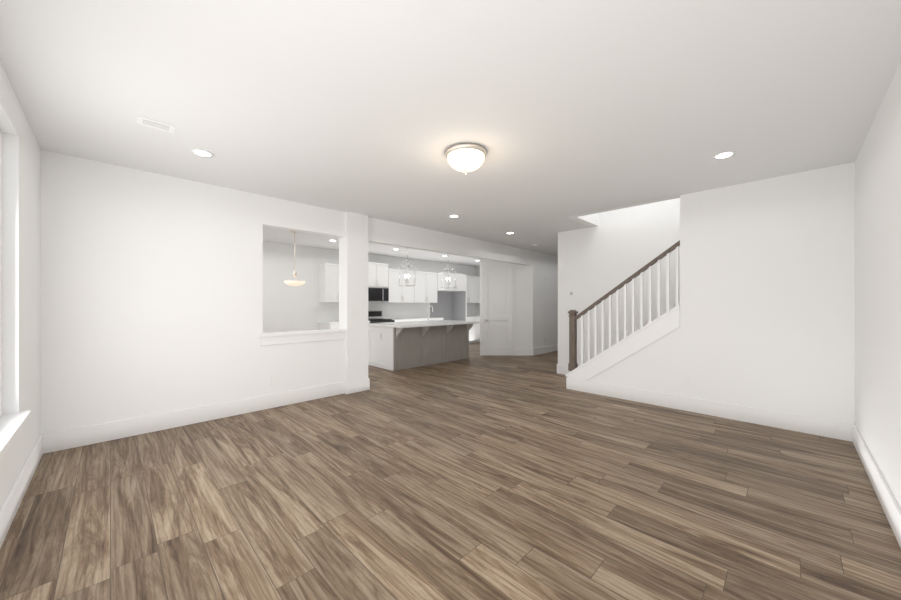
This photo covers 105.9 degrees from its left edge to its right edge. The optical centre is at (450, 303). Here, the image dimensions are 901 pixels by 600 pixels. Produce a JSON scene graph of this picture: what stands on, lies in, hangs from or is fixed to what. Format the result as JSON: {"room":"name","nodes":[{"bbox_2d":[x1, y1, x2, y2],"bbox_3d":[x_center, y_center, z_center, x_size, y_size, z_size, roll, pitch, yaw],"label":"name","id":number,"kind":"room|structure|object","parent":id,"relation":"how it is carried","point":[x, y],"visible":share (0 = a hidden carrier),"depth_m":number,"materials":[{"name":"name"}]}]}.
{"room":"empty living room","nodes":[
{"label":"empty living room","id":0,"kind":"room"},
{"bbox_2d":[0,61,40,508],"bbox_3d":[-3.127,-0.020,2.356,0.200,2.740,9.045,0,0,-45],"label":"wall","id":1,"kind":"structure","parent":0,"point":[21,270],"depth_m":2.35,"materials":[{"name":"white paint"}]},
{"bbox_2d":[0,131,31,460],"bbox_3d":[-2.535,-0.139,1.842,0.190,2.018,1.410,0,0,-45],"label":"window","id":2,"kind":"structure","parent":1,"relation":"in","point":[11,427],"depth_m":2.25,"materials":[{"name":"white plastic"}]},
{"bbox_2d":[0,433,47,547],"bbox_3d":[-1.848,1.260,1.232,0.019,0.180,5.185,0,0,-45],"label":"baseboard","id":3,"kind":"structure","parent":1,"relation":"attached to","point":[9,508],"depth_m":2.29,"materials":[{"name":"white paint"}]},
{"bbox_2d":[41,150,344,433],"bbox_3d":[-2.685,-0.020,4.145,2.955,2.740,0.120,0,0,-45],"label":"wall","id":4,"kind":"structure","parent":0,"point":[151,293],"depth_m":3.61,"materials":[{"name":"white paint"}]},
{"bbox_2d":[48,382,343,452],"bbox_3d":[-2.623,1.260,4.105,2.925,0.180,0.025,0,0,-45],"label":"baseboard","id":5,"kind":"structure","parent":4,"relation":"attached to","point":[119,429],"depth_m":3.74,"materials":[{"name":"white paint"}]},
{"bbox_2d":[271,376,276,385],"bbox_3d":[-2.302,1.002,4.438,0.070,0.115,0.008,0,0,-45],"label":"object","id":6,"kind":"structure","parent":4,"relation":"attached to","point":[273,380],"depth_m":4.44,"materials":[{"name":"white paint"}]},
{"bbox_2d":[258,329,345,345],"bbox_3d":[-2.054,0.455,4.766,1.185,0.150,0.195,0,0,-45],"label":"window sill","id":7,"kind":"structure","parent":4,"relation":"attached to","point":[275,338],"depth_m":4.67,"materials":[{"name":"white paint"}]},
{"bbox_2d":[263,241,474,332],"bbox_3d":[-2.024,-0.020,9.770,11.845,2.740,0.120,0,0,-45],"label":"wall","id":8,"kind":"structure","parent":0,"point":[286,307],"depth_m":8.23,"materials":[{"name":"white paint"}]},
{"bbox_2d":[319,263,338,301],"bbox_3d":[-2.871,-0.515,8.586,0.763,0.950,0.350,0,0,-45],"label":"upper cabinet","id":9,"kind":"object","parent":8,"relation":"attached to","point":[328,272],"depth_m":8.31,"materials":[{"name":"white wood"}]},
{"bbox_2d":[368,262,390,289],"bbox_3d":[-2.122,-0.788,9.335,0.761,0.664,0.350,0,0,-45],"label":"upper cabinet","id":10,"kind":"object","parent":8,"relation":"attached to","point":[379,275],"depth_m":9.28,"materials":[{"name":"white wood"}]},
{"bbox_2d":[368,287,388,301],"bbox_3d":[-2.100,-0.250,9.312,0.756,0.400,0.413,0,0,-45],"label":"microwave","id":11,"kind":"object","parent":10,"relation":"attached to","point":[377,294],"visible":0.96,"depth_m":9.21,"materials":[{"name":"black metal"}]},
{"bbox_2d":[389,270,414,301],"bbox_3d":[-1.501,-0.515,9.956,0.986,0.950,0.350,0,0,-45],"label":"upper cabinet","id":12,"kind":"object","parent":8,"relation":"attached to","point":[397,293],"depth_m":9.82,"materials":[{"name":"white wood"}]},
{"bbox_2d":[415,271,438,301],"bbox_3d":[-0.887,-0.515,10.570,0.986,0.950,0.350,0,0,-45],"label":"upper cabinet","id":13,"kind":"object","parent":8,"relation":"attached to","point":[426,287],"depth_m":10.47,"materials":[{"name":"white wood"}]},
{"bbox_2d":[439,272,466,289],"bbox_3d":[-0.076,-0.710,11.175,1.008,0.560,0.640,0,0,-45],"label":"upper cabinet","id":14,"kind":"object","parent":8,"relation":"attached to","point":[458,281],"depth_m":10.90,"materials":[{"name":"white wood"}]},
{"bbox_2d":[451,276,478,301],"bbox_3d":[0.519,-0.515,11.976,0.869,0.950,0.350,0,0,-45],"label":"upper cabinet","id":15,"kind":"object","parent":8,"relation":"attached to","point":[472,281],"depth_m":11.99,"materials":[{"name":"white wood"}]},
{"bbox_2d":[0,342,900,599],"bbox_3d":[1.123,1.400,6.482,12.045,0.100,9.380,0,0,-45],"label":"floor","id":16,"kind":"structure","parent":0,"point":[475,475],"depth_m":2.27,"materials":[{"name":"brown wood"}]},
{"bbox_2d":[319,324,338,329],"bbox_3d":[-2.775,0.910,8.490,0.763,0.880,0.620,0,0,-45],"label":"base cabinet","id":17,"kind":"object","parent":16,"relation":"on","point":[321,326],"depth_m":8.13,"materials":[{"name":"white wood"}]},
{"bbox_2d":[318,321,338,323],"bbox_3d":[-2.674,0.450,8.584,1.078,0.040,0.631,0,0,-45],"label":"countertop","id":18,"kind":"structure","parent":17,"relation":"on","point":[320,322],"depth_m":8.24,"materials":[{"name":"white stone"}]},
{"bbox_2d":[339,211,367,381],"bbox_3d":[-1.513,-0.020,5.317,0.360,2.740,0.260,0,0,-45],"label":"column","id":19,"kind":"structure","parent":16,"relation":"on","point":[353,268],"depth_m":5.21,"materials":[{"name":"white paint"}]},
{"bbox_2d":[344,378,369,393],"bbox_3d":[-1.421,1.260,5.225,0.392,0.180,0.031,0,0,-45],"label":"baseboard","id":20,"kind":"structure","parent":19,"relation":"attached to","point":[364,384],"depth_m":5.19,"materials":[{"name":"white paint"}]},
{"bbox_2d":[368,310,394,322],"bbox_3d":[-2.003,0.765,9.215,0.760,1.170,0.687,0,0,-45],"label":"range","id":21,"kind":"object","parent":16,"relation":"on","point":[375,316],"visible":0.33,"depth_m":9.41,"materials":[{"name":"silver metal"}]},
{"bbox_2d":[395,320,421,321],"bbox_3d":[-1.405,0.910,9.860,0.986,0.880,0.620,0,0,-45],"label":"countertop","id":22,"kind":"structure","parent":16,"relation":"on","point":[395,320],"depth_m":9.53,"materials":[{"name":"white stone"}]},
{"bbox_2d":[406,316,441,319],"bbox_3d":[-1.095,0.450,10.163,1.861,0.040,0.631,0,0,-45],"label":"countertop","id":23,"kind":"structure","parent":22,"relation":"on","point":[431,317],"depth_m":10.27,"materials":[{"name":"white stone"}]},
{"bbox_2d":[368,325,472,370],"bbox_3d":[-0.624,0.910,7.939,2.280,0.880,1.170,0,0,-45],"label":"kitchen island","id":24,"kind":"object","parent":16,"relation":"on","point":[394,346],"depth_m":7.38,"materials":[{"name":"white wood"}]},
{"bbox_2d":[372,321,478,328],"bbox_3d":[-0.598,0.450,7.916,2.350,0.040,1.320,0,0,-45],"label":"island countertop","id":25,"kind":"structure","parent":24,"relation":"on","point":[408,324],"depth_m":7.50,"materials":[{"name":"white stone"}]},
{"bbox_2d":[454,316,479,343],"bbox_3d":[0.614,0.910,11.879,0.869,0.880,0.620,0,0,-45],"label":"base cabinet","id":26,"kind":"object","parent":16,"relation":"on","point":[474,333],"depth_m":11.65,"materials":[{"name":"white wood"}]},
{"bbox_2d":[0,0,900,266],"bbox_3d":[1.061,-1.540,6.544,12.045,0.300,9.045,0,0,-45],"label":"ceiling","id":27,"kind":"structure","parent":0,"point":[560,111],"depth_m":2.27,"materials":[{"name":"white paint"}]},
{"bbox_2d":[136,115,174,132],"bbox_3d":[-2.277,-1.384,2.630,0.220,0.010,0.140,0,0,-45],"label":"ceiling vent","id":28,"kind":"object","parent":27,"relation":"in","point":[155,124],"visible":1,"depth_m":2.62,"materials":[{"name":"white metal"}]},
{"bbox_2d":[191,149,213,157],"bbox_3d":[-2.284,-1.387,3.132,0.176,0.006,0.176,0,0,-45],"label":"recessed light","id":29,"kind":"object","parent":27,"relation":"in","point":[202,153],"visible":1,"depth_m":3.13,"materials":[{"name":"white paint"}]},
{"bbox_2d":[284,230,304,285],"bbox_3d":[-2.963,-0.864,6.470,0.370,1.048,0.370,0,0,-45],"label":"dining pendant light","id":30,"kind":"object","parent":27,"relation":"hanging from","point":[295,283],"visible":0.98,"depth_m":6.44,"materials":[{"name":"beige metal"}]},
{"bbox_2d":[399,260,414,285],"bbox_3d":[-0.976,-0.896,7.651,0.261,0.984,0.261,0,0,-45],"label":"pendant light","id":31,"kind":"object","parent":27,"relation":"hanging from","point":[405,274],"visible":0.9,"depth_m":7.64,"materials":[{"name":"silver metal"}]},
{"bbox_2d":[441,265,454,287],"bbox_3d":[-0.057,-0.896,8.570,0.261,0.984,0.261,0,0,-45],"label":"pendant light","id":32,"kind":"object","parent":27,"relation":"hanging from","point":[448,270],"visible":0.88,"depth_m":8.54,"materials":[{"name":"silver metal"}]},
{"bbox_2d":[368,217,532,264],"bbox_3d":[0.364,-1.200,7.195,4.950,0.380,0.120,0,0,-45],"label":"beam","id":33,"kind":"structure","parent":27,"relation":"attached to","point":[383,232],"depth_m":6.55,"materials":[{"name":"white paint"}]},
{"bbox_2d":[445,143,486,173],"bbox_3d":[0.141,-1.286,3.111,0.380,0.203,0.380,0,0,-45],"label":"flush-mount ceiling light","id":34,"kind":"object","parent":27,"relation":"attached to","point":[465,158],"visible":1,"depth_m":3.00,"materials":[{"name":"white glass"}]},
{"bbox_2d":[712,151,735,159],"bbox_3d":[2.553,-1.387,3.175,0.176,0.006,0.176,0,0,-45],"label":"recessed light","id":35,"kind":"object","parent":27,"relation":"in","point":[724,155],"visible":1,"depth_m":3.17,"materials":[{"name":"white paint"}]},
{"bbox_2d":[475,266,479,315],"bbox_3d":[1.888,-0.020,11.802,0.120,2.740,2.520,0,0,-45],"label":"wall","id":36,"kind":"structure","parent":0,"point":[477,269],"depth_m":12.60,"materials":[{"name":"white paint"}]},
{"bbox_2d":[480,251,557,355],"bbox_3d":[2.729,-0.020,10.168,4.560,2.740,0.980,0,0,-45],"label":"wall","id":37,"kind":"structure","parent":0,"point":[536,308],"depth_m":9.03,"materials":[{"name":"white paint"}]},
{"bbox_2d":[483,262,511,354],"bbox_3d":[1.236,0.126,8.854,0.760,2.432,0.092,0,0,0],"label":"pantry door","id":38,"kind":"structure","parent":37,"relation":"in","point":[497,308],"depth_m":8.88,"materials":[{"name":"white paint"}]},
{"bbox_2d":[481,260,532,355],"bbox_3d":[1.471,0.098,8.894,1.360,2.505,0.018,0,0,0],"label":"door frame","id":39,"kind":"structure","parent":37,"relation":"attached to","point":[522,352],"depth_m":8.88,"materials":[{"name":"white paint"}]},
{"bbox_2d":[533,344,557,355],"bbox_3d":[3.396,1.260,10.130,3.470,0.180,0.016,0,0,-45],"label":"baseboard","id":40,"kind":"structure","parent":37,"relation":"attached to","point":[536,351],"depth_m":9.33,"materials":[{"name":"white paint"}]},
{"bbox_2d":[558,198,679,366],"bbox_3d":[3.585,-1.150,5.197,0.120,5.000,4.120,0,0,-45],"label":"wall","id":41,"kind":"structure","parent":0,"point":[611,250],"depth_m":5.83,"materials":[{"name":"white paint"}]},
{"bbox_2d":[557,364,570,374],"bbox_3d":[2.344,1.260,6.343,0.016,0.180,0.715,0,0,-45],"label":"baseboard","id":42,"kind":"structure","parent":41,"relation":"attached to","point":[561,369],"depth_m":6.53,"materials":[{"name":"white paint"}]},
{"bbox_2d":[567,162,854,423],"bbox_3d":[3.069,-1.150,4.299,0.120,5.000,3.340,0,0,-45],"label":"wall","id":43,"kind":"structure","parent":0,"point":[767,294],"depth_m":3.77,"materials":[{"name":"white paint"}]},
{"bbox_2d":[565,304,679,380],"bbox_3d":[2.436,0.588,4.932,0.190,1.165,1.530,0,0,-45],"label":"trim","id":44,"kind":"structure","parent":43,"relation":"attached to","point":[651,332],"depth_m":4.75,"materials":[{"name":"white paint"}]},
{"bbox_2d":[568,240,679,370],"bbox_3d":[2.443,0.119,4.925,0.120,1.893,1.510,0,0,-45],"label":"stair railing","id":45,"kind":"object","parent":44,"relation":"on","point":[573,318],"visible":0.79,"depth_m":4.90,"materials":[{"name":"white wood"}]},
{"bbox_2d":[566,377,847,440],"bbox_3d":[2.889,1.260,4.381,0.019,0.180,2.941,0,0,-45],"label":"baseboard","id":46,"kind":"structure","parent":43,"relation":"attached to","point":[834,429],"depth_m":4.03,"materials":[{"name":"white paint"}]},
{"bbox_2d":[855,61,900,508],"bbox_3d":[2.021,-0.020,1.306,5.595,2.740,0.120,0,0,-45],"label":"wall","id":47,"kind":"structure","parent":0,"point":[878,292],"depth_m":2.38,"materials":[{"name":"white paint"}]},
{"bbox_2d":[848,423,900,547],"bbox_3d":[1.972,1.260,1.355,5.595,0.180,0.016,0,0,-45],"label":"baseboard","id":48,"kind":"structure","parent":47,"relation":"attached to","point":[891,508],"depth_m":2.34,"materials":[{"name":"white paint"}]}
]}

